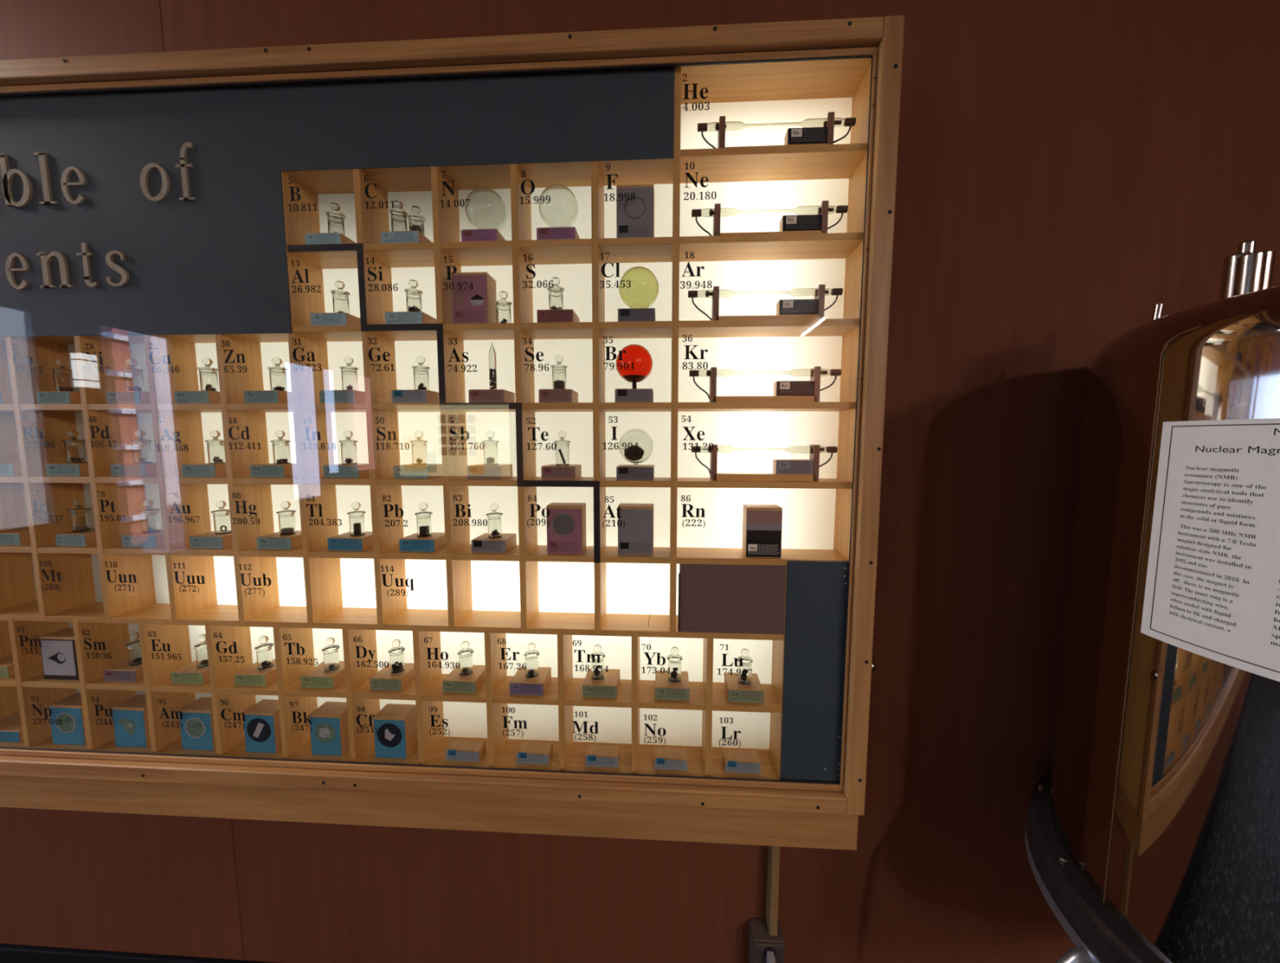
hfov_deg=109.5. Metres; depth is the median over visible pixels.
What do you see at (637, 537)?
block
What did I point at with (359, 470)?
block
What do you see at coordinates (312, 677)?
print
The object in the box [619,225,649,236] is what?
print
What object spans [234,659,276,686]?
block
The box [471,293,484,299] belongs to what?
picture
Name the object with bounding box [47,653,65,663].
picture
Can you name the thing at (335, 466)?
print
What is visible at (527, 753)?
print
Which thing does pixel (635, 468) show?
print
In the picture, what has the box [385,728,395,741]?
picture
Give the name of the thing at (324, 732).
picture
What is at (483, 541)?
print
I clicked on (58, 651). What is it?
block
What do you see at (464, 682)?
print
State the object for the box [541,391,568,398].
print
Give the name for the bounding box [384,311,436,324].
block
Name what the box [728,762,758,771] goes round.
print
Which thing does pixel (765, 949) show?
socket
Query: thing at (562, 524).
picture
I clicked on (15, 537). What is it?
block
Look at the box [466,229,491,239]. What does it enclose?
print
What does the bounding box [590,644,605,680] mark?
jar
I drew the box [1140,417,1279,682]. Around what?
paper sign
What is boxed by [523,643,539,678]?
jar
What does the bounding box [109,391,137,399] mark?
print
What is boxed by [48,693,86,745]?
block
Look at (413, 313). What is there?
print
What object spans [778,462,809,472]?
print
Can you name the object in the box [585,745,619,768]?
block
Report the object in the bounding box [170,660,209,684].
block
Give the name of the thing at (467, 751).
print
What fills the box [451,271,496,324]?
block
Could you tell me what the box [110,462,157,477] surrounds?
block
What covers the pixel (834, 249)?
shelf
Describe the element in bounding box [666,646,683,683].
jar
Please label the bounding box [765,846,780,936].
conduit
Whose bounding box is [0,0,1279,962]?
wall
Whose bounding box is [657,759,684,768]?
print
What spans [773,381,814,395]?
block
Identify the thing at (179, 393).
print
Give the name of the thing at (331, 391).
print
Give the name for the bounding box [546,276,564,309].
jar
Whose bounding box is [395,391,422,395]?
print
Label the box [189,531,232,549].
block
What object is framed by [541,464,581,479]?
block
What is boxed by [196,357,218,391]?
jar
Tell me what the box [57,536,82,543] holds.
print
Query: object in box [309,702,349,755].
block
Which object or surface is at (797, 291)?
tube
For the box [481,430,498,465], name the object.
jar
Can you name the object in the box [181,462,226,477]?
block
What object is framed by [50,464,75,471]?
print
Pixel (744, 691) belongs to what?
print
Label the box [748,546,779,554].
print
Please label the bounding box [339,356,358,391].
jar
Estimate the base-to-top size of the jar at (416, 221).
0.072 m
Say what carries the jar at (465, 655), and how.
on the block at (454, 682)
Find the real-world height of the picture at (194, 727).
0.045 m
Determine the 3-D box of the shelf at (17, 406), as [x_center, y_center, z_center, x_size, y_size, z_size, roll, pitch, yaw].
[-0.892,-0.157,0.966,2.610,0.012,0.088,0,5,3]
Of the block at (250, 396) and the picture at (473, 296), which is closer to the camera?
the picture at (473, 296)
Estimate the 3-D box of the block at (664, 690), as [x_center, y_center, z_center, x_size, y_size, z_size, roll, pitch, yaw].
[0.068,0.436,0.969,0.071,0.028,0.070,0,5,3]
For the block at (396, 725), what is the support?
on the display case
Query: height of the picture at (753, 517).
0.026 m
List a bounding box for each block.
[0,391,13,404]
[0,462,22,476]
[0,527,31,546]
[0,654,14,678]
[0,712,23,742]
[35,391,81,404]
[39,628,79,680]
[45,462,88,476]
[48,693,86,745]
[54,528,97,546]
[102,659,143,682]
[106,391,150,404]
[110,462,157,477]
[111,695,151,747]
[120,528,164,547]
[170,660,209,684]
[173,391,221,404]
[178,697,216,751]
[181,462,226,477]
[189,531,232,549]
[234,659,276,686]
[243,699,282,753]
[244,390,292,403]
[249,462,297,478]
[256,530,302,550]
[300,661,345,688]
[305,232,355,244]
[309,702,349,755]
[310,312,360,325]
[319,390,365,403]
[323,463,369,478]
[327,531,373,551]
[369,662,414,691]
[373,703,417,759]
[380,231,431,243]
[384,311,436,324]
[391,389,439,403]
[393,463,442,479]
[399,532,445,552]
[442,664,485,693]
[445,739,485,761]
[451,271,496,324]
[461,228,506,241]
[466,464,512,479]
[468,389,515,403]
[471,533,516,553]
[509,666,551,696]
[516,742,552,764]
[536,226,580,239]
[537,309,579,322]
[538,389,577,402]
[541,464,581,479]
[546,502,586,555]
[582,668,620,698]
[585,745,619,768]
[614,388,653,402]
[616,184,654,238]
[616,464,653,480]
[617,307,655,321]
[617,503,653,555]
[654,671,689,701]
[654,747,687,770]
[723,750,760,773]
[724,672,764,703]
[742,504,782,557]
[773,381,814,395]
[773,459,813,474]
[776,298,818,315]
[779,214,822,231]
[784,126,827,145]
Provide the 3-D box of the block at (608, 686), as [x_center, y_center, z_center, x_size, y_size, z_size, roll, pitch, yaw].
[-0.082,0.435,0.977,0.072,0.028,0.070,0,5,3]
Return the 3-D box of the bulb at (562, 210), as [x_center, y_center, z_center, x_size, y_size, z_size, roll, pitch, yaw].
[-0.159,-0.536,0.886,0.077,0.077,0.077,0,5,3]
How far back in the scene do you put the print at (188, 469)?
0.95 m
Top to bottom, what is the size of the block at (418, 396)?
0.028 m
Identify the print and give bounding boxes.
[0,535,14,542]
[0,732,13,740]
[39,393,66,401]
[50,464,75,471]
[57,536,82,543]
[106,671,133,679]
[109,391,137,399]
[113,466,142,474]
[125,536,152,545]
[174,673,199,681]
[178,393,204,400]
[186,465,211,471]
[192,537,220,546]
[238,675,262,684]
[247,391,273,400]
[253,466,280,475]
[259,537,286,546]
[303,677,329,686]
[307,233,337,244]
[315,313,342,323]
[322,391,350,399]
[327,466,355,474]
[331,540,359,548]
[373,680,399,688]
[385,231,416,241]
[387,313,419,322]
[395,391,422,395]
[396,467,425,475]
[402,540,431,549]
[445,682,472,690]
[450,751,476,759]
[455,311,484,321]
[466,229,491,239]
[471,390,502,399]
[471,466,497,475]
[474,541,502,550]
[512,684,540,693]
[519,753,545,762]
[539,227,573,238]
[541,310,571,319]
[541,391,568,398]
[543,468,572,476]
[551,542,579,551]
[585,686,613,695]
[588,756,616,764]
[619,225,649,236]
[619,389,650,395]
[620,542,650,552]
[621,467,650,475]
[622,308,652,319]
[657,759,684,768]
[659,688,685,697]
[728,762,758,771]
[733,691,759,700]
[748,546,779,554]
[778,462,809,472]
[779,382,813,393]
[782,301,814,312]
[786,216,818,228]
[791,128,825,141]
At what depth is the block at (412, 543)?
0.94 m
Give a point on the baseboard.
(9, 953)
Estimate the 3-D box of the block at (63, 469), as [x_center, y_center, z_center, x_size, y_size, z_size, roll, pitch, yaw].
[-1.228,-0.027,0.999,0.076,0.028,0.070,0,5,3]
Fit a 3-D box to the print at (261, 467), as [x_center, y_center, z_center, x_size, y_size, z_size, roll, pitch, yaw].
[-0.774,-0.023,0.938,0.061,0.018,0.001,0,5,3]
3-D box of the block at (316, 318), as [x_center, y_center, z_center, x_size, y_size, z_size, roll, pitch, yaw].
[-0.620,-0.326,0.937,0.074,0.028,0.070,0,5,3]
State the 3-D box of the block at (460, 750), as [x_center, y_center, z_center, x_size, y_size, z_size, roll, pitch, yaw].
[-0.381,0.589,0.991,0.073,0.026,0.037,0,5,3]
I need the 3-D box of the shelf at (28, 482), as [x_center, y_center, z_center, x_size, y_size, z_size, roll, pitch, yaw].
[-0.892,-0.005,0.980,2.610,0.012,0.088,0,5,3]
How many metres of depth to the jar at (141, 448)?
0.98 m
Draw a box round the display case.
[0,15,904,850]
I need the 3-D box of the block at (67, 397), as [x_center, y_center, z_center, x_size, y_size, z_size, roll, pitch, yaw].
[-1.230,-0.179,0.985,0.074,0.028,0.070,0,5,3]
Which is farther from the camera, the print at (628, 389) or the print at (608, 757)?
the print at (608, 757)
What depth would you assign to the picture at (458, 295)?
0.88 m
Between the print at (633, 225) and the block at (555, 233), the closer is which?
the print at (633, 225)
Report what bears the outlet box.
attached to the wall
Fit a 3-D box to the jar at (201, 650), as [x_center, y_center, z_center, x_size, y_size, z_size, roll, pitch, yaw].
[-0.983,0.380,1.021,0.034,0.072,0.034,0,5,3]
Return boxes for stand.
[709,366,821,402]
[710,444,820,481]
[711,284,825,320]
[712,200,828,235]
[717,111,835,148]
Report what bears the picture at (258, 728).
attached to the block at (262, 728)
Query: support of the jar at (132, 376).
on the block at (113, 397)
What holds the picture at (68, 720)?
attached to the block at (68, 709)
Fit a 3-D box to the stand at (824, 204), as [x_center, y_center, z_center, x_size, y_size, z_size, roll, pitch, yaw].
[0.246,-0.490,0.860,0.209,0.066,0.028,0,5,3]
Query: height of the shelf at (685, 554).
0.012 m
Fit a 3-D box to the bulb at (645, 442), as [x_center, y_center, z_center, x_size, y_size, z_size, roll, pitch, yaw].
[-0.008,-0.070,0.920,0.071,0.075,0.071,-1,5,-15]
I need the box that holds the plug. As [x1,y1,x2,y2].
[766,951,775,962]
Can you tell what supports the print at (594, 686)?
attached to the block at (608, 686)
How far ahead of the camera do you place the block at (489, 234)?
0.87 m
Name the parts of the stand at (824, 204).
post, post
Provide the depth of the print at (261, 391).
0.92 m
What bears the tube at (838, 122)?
on the stand at (830, 117)
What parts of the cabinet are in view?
leg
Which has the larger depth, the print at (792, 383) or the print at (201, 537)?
the print at (201, 537)
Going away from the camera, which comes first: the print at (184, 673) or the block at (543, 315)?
the block at (543, 315)
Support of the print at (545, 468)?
attached to the block at (550, 472)
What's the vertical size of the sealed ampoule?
0.100 m
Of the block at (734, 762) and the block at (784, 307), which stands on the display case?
the block at (734, 762)
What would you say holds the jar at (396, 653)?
on the block at (383, 680)
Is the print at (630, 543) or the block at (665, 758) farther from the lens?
the block at (665, 758)
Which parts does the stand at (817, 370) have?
post, post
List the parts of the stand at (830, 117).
post, post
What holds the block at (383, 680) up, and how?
on the display case
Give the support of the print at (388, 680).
attached to the block at (383, 680)
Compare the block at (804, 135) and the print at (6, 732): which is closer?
the block at (804, 135)
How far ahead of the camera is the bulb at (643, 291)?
0.86 m
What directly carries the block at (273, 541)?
on the display case
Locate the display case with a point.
(157, 210)
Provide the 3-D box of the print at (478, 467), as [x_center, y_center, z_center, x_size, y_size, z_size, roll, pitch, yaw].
[-0.314,-0.020,0.913,0.060,0.018,0.001,0,5,3]
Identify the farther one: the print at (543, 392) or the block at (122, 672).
the block at (122, 672)
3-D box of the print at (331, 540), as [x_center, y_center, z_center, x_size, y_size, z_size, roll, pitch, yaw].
[-0.615,0.129,0.943,0.064,0.018,0.001,0,5,3]
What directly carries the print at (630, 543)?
attached to the block at (637, 537)
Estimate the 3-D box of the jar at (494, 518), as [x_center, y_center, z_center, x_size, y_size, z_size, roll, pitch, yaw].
[-0.307,0.081,0.955,0.034,0.072,0.034,0,5,3]
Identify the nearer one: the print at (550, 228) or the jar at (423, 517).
the print at (550, 228)
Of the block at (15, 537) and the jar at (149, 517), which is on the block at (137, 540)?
the jar at (149, 517)
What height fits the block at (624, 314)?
0.028 m
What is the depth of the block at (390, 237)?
0.88 m
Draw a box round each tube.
[688,288,843,320]
[688,368,841,399]
[691,204,848,235]
[691,445,837,474]
[697,117,856,148]
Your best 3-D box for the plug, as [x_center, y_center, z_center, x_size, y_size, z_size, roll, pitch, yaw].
[0.310,1.252,1.065,0.030,0.306,0.046,0,5,3]
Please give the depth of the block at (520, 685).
0.95 m
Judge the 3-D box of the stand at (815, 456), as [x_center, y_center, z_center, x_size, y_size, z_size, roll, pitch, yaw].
[0.246,-0.038,0.902,0.209,0.071,0.028,0,5,3]
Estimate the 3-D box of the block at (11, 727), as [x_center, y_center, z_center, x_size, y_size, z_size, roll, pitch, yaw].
[-1.465,0.580,1.068,0.103,0.028,0.070,0,5,3]
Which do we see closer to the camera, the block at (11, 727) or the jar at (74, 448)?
the jar at (74, 448)
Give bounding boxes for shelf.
[0,318,859,345]
[0,401,856,413]
[0,475,852,488]
[0,544,848,565]
[0,600,783,640]
[0,672,781,713]
[285,142,867,194]
[288,232,863,269]
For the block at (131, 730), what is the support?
on the display case
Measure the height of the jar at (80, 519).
0.072 m
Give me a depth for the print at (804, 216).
0.84 m
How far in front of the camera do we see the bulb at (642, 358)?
0.88 m
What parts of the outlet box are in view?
plate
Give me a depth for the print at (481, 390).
0.90 m
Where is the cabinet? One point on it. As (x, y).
(1153, 826)
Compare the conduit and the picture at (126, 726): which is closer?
the picture at (126, 726)
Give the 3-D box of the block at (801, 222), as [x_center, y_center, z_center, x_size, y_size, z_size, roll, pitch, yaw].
[0.303,-0.484,0.856,0.072,0.028,0.027,0,5,3]
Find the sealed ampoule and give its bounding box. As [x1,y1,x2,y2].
[488,341,497,389]
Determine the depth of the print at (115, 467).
0.96 m
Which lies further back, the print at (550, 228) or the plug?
the plug
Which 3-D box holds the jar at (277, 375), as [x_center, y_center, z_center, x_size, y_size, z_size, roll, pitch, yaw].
[-0.762,-0.225,0.952,0.034,0.072,0.034,0,5,3]
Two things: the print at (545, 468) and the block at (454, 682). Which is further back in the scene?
the block at (454, 682)
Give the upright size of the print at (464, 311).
0.019 m
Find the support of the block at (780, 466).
on the stand at (815, 456)
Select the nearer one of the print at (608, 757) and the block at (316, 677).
the print at (608, 757)
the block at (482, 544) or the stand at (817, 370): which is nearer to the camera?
the stand at (817, 370)
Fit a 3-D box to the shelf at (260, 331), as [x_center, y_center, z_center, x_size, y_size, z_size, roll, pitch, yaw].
[-0.892,-0.308,0.952,2.610,0.012,0.088,0,5,3]
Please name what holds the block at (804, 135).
on the stand at (830, 117)
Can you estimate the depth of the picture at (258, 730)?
0.99 m
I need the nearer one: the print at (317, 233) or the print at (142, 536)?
the print at (317, 233)
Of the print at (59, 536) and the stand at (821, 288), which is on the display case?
the stand at (821, 288)
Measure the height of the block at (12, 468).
0.028 m
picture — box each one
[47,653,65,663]
[57,714,74,731]
[118,718,134,734]
[186,719,204,737]
[246,718,271,742]
[253,723,263,737]
[315,723,334,742]
[377,723,401,747]
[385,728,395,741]
[453,289,463,306]
[470,299,484,305]
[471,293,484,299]
[552,514,573,534]
[746,511,782,524]
[746,524,782,530]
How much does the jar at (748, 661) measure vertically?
0.072 m
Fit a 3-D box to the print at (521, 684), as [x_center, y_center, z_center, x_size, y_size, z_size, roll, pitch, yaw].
[-0.238,0.435,0.950,0.061,0.018,0.001,0,5,3]
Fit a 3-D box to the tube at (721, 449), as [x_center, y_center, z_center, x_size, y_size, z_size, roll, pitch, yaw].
[0.245,-0.042,0.902,0.284,0.058,0.014,0,5,3]
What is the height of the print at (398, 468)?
0.018 m
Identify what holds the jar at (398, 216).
on the block at (390, 237)
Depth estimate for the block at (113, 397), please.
0.94 m
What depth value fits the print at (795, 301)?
0.86 m
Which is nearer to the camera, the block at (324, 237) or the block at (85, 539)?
the block at (324, 237)
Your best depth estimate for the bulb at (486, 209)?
0.87 m
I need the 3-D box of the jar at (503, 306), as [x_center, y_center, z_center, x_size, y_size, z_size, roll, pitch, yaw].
[-0.273,-0.345,0.907,0.034,0.072,0.034,0,5,3]
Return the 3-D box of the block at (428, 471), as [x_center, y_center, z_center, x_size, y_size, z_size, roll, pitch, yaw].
[-0.465,-0.022,0.956,0.072,0.028,0.070,0,5,3]
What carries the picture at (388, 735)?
attached to the block at (396, 725)
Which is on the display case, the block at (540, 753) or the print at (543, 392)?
the block at (540, 753)
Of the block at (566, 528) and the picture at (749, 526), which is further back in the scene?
the block at (566, 528)
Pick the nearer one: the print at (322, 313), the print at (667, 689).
the print at (322, 313)
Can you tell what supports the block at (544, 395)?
on the display case
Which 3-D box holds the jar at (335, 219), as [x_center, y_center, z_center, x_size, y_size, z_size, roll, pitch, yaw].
[-0.616,-0.527,0.916,0.034,0.072,0.034,0,5,3]
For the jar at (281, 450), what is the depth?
0.96 m
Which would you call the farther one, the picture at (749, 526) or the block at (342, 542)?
the block at (342, 542)
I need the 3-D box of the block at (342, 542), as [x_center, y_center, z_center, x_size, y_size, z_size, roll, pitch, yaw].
[-0.614,0.129,0.979,0.074,0.028,0.070,0,5,3]
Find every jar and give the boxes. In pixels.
[49,359,75,391]
[61,430,86,463]
[66,498,91,532]
[120,358,144,391]
[124,632,142,666]
[128,430,152,463]
[137,499,160,533]
[193,634,208,668]
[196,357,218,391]
[204,430,226,464]
[210,500,231,534]
[253,635,274,670]
[266,357,288,391]
[270,430,290,464]
[275,501,296,535]
[321,637,339,671]
[324,201,345,235]
[330,280,350,313]
[338,430,358,464]
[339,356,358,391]
[346,502,365,536]
[387,639,404,674]
[388,200,408,231]
[404,279,422,311]
[407,204,425,235]
[409,430,427,465]
[411,355,430,390]
[414,502,432,537]
[457,640,474,676]
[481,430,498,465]
[485,502,502,537]
[494,290,512,323]
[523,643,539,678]
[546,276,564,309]
[550,354,567,389]
[554,430,570,466]
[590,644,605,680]
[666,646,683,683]
[737,648,753,684]
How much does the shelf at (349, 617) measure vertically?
0.012 m
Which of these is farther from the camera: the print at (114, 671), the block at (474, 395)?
the print at (114, 671)
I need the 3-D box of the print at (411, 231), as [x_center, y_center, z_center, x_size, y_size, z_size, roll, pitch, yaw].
[-0.467,-0.476,0.879,0.065,0.018,0.001,0,5,3]
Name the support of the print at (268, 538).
attached to the block at (273, 541)
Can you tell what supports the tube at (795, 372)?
on the stand at (817, 370)
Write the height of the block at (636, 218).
0.100 m
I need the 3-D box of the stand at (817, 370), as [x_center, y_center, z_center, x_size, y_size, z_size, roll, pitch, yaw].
[0.243,-0.188,0.888,0.209,0.068,0.028,0,5,3]
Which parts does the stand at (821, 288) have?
post, post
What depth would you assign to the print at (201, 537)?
0.96 m
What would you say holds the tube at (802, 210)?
on the stand at (824, 204)
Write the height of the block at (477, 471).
0.028 m
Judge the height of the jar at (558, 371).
0.072 m
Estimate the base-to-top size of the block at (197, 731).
0.094 m
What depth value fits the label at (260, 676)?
0.98 m
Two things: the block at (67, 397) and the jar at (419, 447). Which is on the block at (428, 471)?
the jar at (419, 447)
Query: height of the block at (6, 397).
0.028 m
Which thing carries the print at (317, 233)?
attached to the block at (324, 237)
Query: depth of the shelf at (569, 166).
0.86 m
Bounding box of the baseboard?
[0,943,273,962]
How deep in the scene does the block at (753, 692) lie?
0.93 m
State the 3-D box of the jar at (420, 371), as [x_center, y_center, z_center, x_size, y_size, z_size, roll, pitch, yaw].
[-0.453,-0.223,0.935,0.034,0.072,0.034,0,5,3]
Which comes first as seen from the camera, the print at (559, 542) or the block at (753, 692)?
the print at (559, 542)
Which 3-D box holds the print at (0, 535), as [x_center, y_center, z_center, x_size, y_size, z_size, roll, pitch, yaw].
[-1.389,0.124,0.986,0.069,0.018,0.001,0,5,3]
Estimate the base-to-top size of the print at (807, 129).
0.020 m
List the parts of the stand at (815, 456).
post, post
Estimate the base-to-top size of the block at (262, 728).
0.094 m
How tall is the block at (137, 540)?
0.028 m
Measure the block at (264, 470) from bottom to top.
0.028 m
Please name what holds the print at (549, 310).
attached to the block at (543, 315)
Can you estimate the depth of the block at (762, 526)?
0.89 m
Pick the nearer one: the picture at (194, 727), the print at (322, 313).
the print at (322, 313)
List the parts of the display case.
title panel, frame rail, frame rail, panel, corner panel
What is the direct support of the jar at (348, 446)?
on the block at (359, 470)
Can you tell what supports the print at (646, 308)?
attached to the block at (624, 314)
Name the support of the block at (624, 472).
on the display case
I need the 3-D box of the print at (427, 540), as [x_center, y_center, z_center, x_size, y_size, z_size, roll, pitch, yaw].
[-0.461,0.130,0.935,0.063,0.018,0.001,0,5,3]
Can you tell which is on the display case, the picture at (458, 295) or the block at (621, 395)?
the block at (621, 395)
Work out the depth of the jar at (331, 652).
0.99 m
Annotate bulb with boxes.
[465,187,506,231]
[538,184,578,227]
[615,344,653,388]
[618,266,659,308]
[618,428,653,466]
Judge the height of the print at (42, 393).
0.018 m
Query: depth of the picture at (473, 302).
0.88 m
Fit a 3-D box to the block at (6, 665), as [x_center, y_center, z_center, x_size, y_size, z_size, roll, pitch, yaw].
[-1.456,0.426,1.053,0.075,0.028,0.070,0,5,3]
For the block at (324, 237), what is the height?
0.028 m
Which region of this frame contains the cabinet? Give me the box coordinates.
[1025,240,1279,962]
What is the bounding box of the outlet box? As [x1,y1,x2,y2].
[748,918,785,962]
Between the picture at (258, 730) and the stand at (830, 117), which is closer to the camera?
the stand at (830, 117)
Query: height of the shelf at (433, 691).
0.012 m
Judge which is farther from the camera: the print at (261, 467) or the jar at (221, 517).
the jar at (221, 517)
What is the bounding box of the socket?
[763,947,776,958]
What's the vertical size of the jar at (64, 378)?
0.072 m

